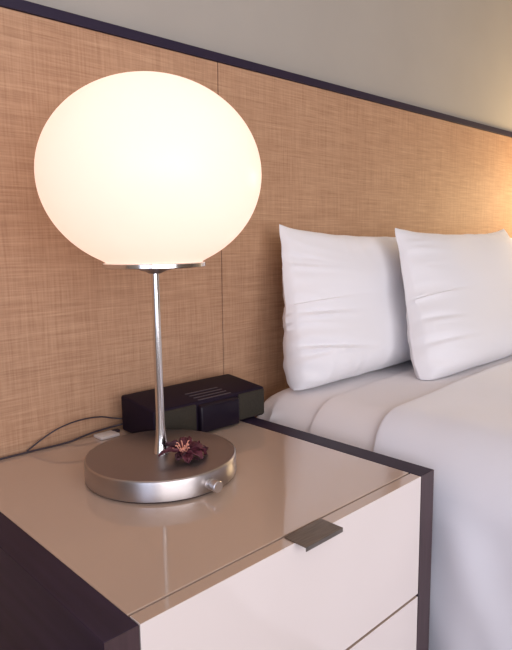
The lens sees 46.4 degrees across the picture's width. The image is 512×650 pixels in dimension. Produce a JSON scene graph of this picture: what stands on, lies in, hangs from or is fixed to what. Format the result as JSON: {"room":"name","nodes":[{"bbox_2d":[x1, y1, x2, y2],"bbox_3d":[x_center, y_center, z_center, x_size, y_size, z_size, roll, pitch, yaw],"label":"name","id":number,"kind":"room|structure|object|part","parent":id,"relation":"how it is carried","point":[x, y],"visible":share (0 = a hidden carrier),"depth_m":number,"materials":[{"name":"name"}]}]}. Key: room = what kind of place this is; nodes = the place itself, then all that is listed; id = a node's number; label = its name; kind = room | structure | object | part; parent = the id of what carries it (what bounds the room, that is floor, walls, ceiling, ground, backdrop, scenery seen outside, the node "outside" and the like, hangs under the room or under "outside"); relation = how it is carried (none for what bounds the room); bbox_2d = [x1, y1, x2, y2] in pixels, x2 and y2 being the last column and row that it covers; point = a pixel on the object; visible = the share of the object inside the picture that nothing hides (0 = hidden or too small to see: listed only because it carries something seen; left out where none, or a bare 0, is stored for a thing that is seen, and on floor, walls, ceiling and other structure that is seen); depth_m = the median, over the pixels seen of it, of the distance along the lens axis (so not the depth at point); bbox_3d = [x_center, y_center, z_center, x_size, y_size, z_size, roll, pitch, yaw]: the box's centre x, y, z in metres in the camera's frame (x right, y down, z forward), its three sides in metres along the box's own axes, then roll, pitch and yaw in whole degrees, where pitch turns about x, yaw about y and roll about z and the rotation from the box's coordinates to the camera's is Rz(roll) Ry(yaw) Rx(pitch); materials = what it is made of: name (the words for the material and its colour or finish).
{"room":"bedroom","nodes":[
{"label":"bedroom","id":0,"kind":"room"},
{"bbox_2d":[26,0,511,131],"bbox_3d":[0.017,-0.588,1.776,7.300,2.750,0.100,-8,11,-43],"label":"wall","id":1,"kind":"structure","parent":0,"point":[449,57],"depth_m":2.01,"materials":[{"name":"grey paint"}]},
{"bbox_2d":[0,0,511,457],"bbox_3d":[0.089,0.004,1.828,7.150,1.482,0.032,-8,11,-43],"label":"headboard","id":2,"kind":"object","parent":1,"relation":"attached to","point":[76,333],"visible":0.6,"depth_m":1.54,"materials":[{"name":"brown fabric"}]},
{"bbox_3d":[-1.293,0.213,0.516,3.313,1.449,0.026,-8,11,-43],"label":"fabric panel","id":3,"kind":"part","parent":2,"relation":"part of","materials":[{"name":"beige fabric"}]},
{"bbox_3d":[0.080,-0.719,1.725,7.150,0.022,0.032,-8,11,-43],"label":"rail","id":4,"kind":"part","parent":2,"relation":"part of","materials":[{"name":"black"}]},
{"bbox_3d":[0.743,-0.086,2.451,2.333,1.449,0.026,-8,11,-43],"label":"fabric panel","id":5,"kind":"part","parent":2,"relation":"part of","materials":[{"name":"beige fabric"}]},
{"bbox_3d":[1.396,0.980,0.567,7.300,0.050,4.030,-8,11,-43],"label":"floor","id":6,"kind":"structure","parent":0,"visible":0},
{"bbox_2d":[0,417,433,649],"bbox_3d":[-0.132,0.583,1.179,0.711,0.602,0.691,-8,11,-43],"label":"nightstand","id":7,"kind":"object","parent":6,"relation":"on","point":[313,542],"visible":0.86,"depth_m":0.94,"materials":[{"name":"brown wood"}]},
{"bbox_2d":[0,423,122,459],"bbox_3d":[-0.438,0.256,1.307,0.323,0.020,0.013,-8,11,-40],"label":"power cable","id":8,"kind":"object","parent":7,"relation":"on","point":[75,439],"visible":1,"depth_m":1.31,"materials":[{"name":"black plastic"}]},
{"bbox_3d":[-0.381,0.618,0.961,0.046,0.600,0.666,-8,11,-43],"label":"panel","id":9,"kind":"part","parent":7,"relation":"part of","materials":[{"name":"brown wood"}]},
{"bbox_2d":[26,416,121,450],"bbox_3d":[-0.404,0.236,1.340,0.225,0.047,0.013,-7,10,-39],"label":"power cable","id":10,"kind":"object","parent":7,"relation":"on","point":[31,447],"visible":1,"depth_m":1.33,"materials":[{"name":"black plastic"}]},
{"bbox_2d":[94,428,119,439],"bbox_3d":[-0.338,0.252,1.376,0.062,0.008,0.036,-8,11,-43],"label":"plug","id":11,"kind":"object","parent":7,"relation":"on","point":[111,433],"visible":1,"depth_m":1.36,"materials":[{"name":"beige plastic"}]},
{"bbox_2d":[34,71,261,503],"bbox_3d":[-0.186,-0.077,1.102,0.397,0.731,0.397,-8,11,-43],"label":"table lamp","id":12,"kind":"object","parent":7,"relation":"on","point":[153,173],"visible":1,"depth_m":0.94,"materials":[{"name":"white opal glass"},{"name":"brushed nickel"},{"name":"polished nickel"}]},
{"bbox_3d":[-0.188,-0.277,1.073,0.397,0.326,0.397,-8,11,-43],"label":"lamp shade","id":13,"kind":"part","parent":12,"relation":"part of","materials":[{"name":"beige glass"}]},
{"bbox_3d":[-0.186,-0.111,1.097,0.188,0.009,0.188,-8,11,-43],"label":"shade plate","id":14,"kind":"part","parent":12,"relation":"part of","materials":[{"name":"silver metal"}]},
{"bbox_3d":[-0.184,0.072,1.123,0.033,0.349,0.033,-8,11,-43],"label":"stem","id":15,"kind":"part","parent":12,"relation":"part of","materials":[{"name":"silver metal"}]},
{"bbox_2d":[158,436,208,462],"bbox_3d":[-0.132,0.231,1.113,0.079,0.034,0.079,1,8,11],"label":"dried flower","id":16,"kind":"object","parent":12,"relation":"on","point":[185,448],"visible":1,"depth_m":1.10,"materials":[{"name":"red plant"}]},
{"bbox_3d":[-0.073,0.280,1.043,0.021,0.021,0.023,-8,11,-43],"label":"dimmer knob","id":17,"kind":"part","parent":12,"relation":"part of","materials":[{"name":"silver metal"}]},
{"bbox_2d":[121,374,263,432],"bbox_3d":[-0.143,0.198,1.448,0.330,0.088,0.164,-8,11,-43],"label":"clock radio","id":18,"kind":"object","parent":7,"relation":"on","point":[217,402],"visible":0.91,"depth_m":1.39,"materials":[{"name":"black plastic"}]},
{"bbox_2d":[155,405,196,430],"bbox_3d":[-0.178,0.218,1.331,0.108,0.065,0.011,-8,11,-41],"label":"speaker grille","id":19,"kind":"object","parent":18,"relation":"attached to","point":[184,417],"depth_m":1.33,"materials":[{"name":"black fabric"}]},
{"bbox_3d":[-0.101,0.204,1.419,0.116,0.076,0.058,-8,11,-41],"label":"display panel","id":20,"kind":"part","parent":18,"relation":"part of","materials":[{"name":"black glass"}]},
{"bbox_2d":[238,389,263,419],"bbox_3d":[-0.013,0.196,1.478,0.084,0.065,0.011,-8,11,-41],"label":"speaker grille","id":21,"kind":"object","parent":18,"relation":"attached to","point":[250,401],"depth_m":1.47,"materials":[{"name":"black fabric"}]},
{"bbox_3d":[0.081,0.433,0.932,0.617,0.237,0.023,-8,11,-43],"label":"drawer","id":22,"kind":"part","parent":7,"relation":"part of","materials":[{"name":"beige paint"}]},
{"bbox_3d":[0.088,0.318,0.907,0.085,0.007,0.044,-8,11,-43],"label":"handle","id":23,"kind":"part","parent":7,"relation":"part of","materials":[{"name":"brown metal"}]},
{"bbox_3d":[0.099,0.547,1.416,0.046,0.600,0.666,-8,11,-43],"label":"panel","id":24,"kind":"part","parent":7,"relation":"part of","materials":[{"name":"brown wood"}]},
{"bbox_3d":[0.084,0.674,0.967,0.617,0.239,0.023,-8,11,-43],"label":"drawer","id":25,"kind":"part","parent":7,"relation":"part of","materials":[{"name":"beige paint"}]},
{"bbox_2d":[256,360,413,432],"bbox_3d":[1.446,0.476,1.593,2.071,0.659,2.200,-8,11,-43],"label":"bed","id":26,"kind":"object","parent":6,"relation":"on","point":[296,409],"visible":0.15,"depth_m":1.58,"materials":[{"name":"white cotton fabric"}]},
{"bbox_2d":[279,224,410,389],"bbox_3d":[0.377,-0.086,1.831,0.814,0.436,0.230,-8,11,-43],"label":"pillow","id":27,"kind":"object","parent":26,"relation":"on","point":[344,314],"visible":0.75,"depth_m":1.65,"materials":[{"name":"white fabric"}]},
{"bbox_2d":[309,355,511,451],"bbox_3d":[1.519,0.363,1.495,2.088,0.428,1.900,-8,11,-43],"label":"sheet","id":28,"kind":"object","parent":26,"relation":"on","point":[354,417],"visible":0.23,"depth_m":1.46,"materials":[{"name":"white fabric"}]},
{"bbox_2d":[373,361,511,649],"bbox_3d":[1.619,0.467,1.392,2.125,0.628,1.835,-8,11,-43],"label":"duvet","id":29,"kind":"object","parent":28,"relation":"on","point":[461,430],"visible":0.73,"depth_m":1.17,"materials":[{"name":"white fabric"}]},
{"bbox_2d":[395,228,511,379],"bbox_3d":[0.735,-0.106,1.935,0.880,0.416,0.268,-8,11,-43],"label":"pillow","id":30,"kind":"object","parent":28,"relation":"on","point":[458,288],"visible":1,"depth_m":1.75,"materials":[{"name":"white fabric"}]}
]}

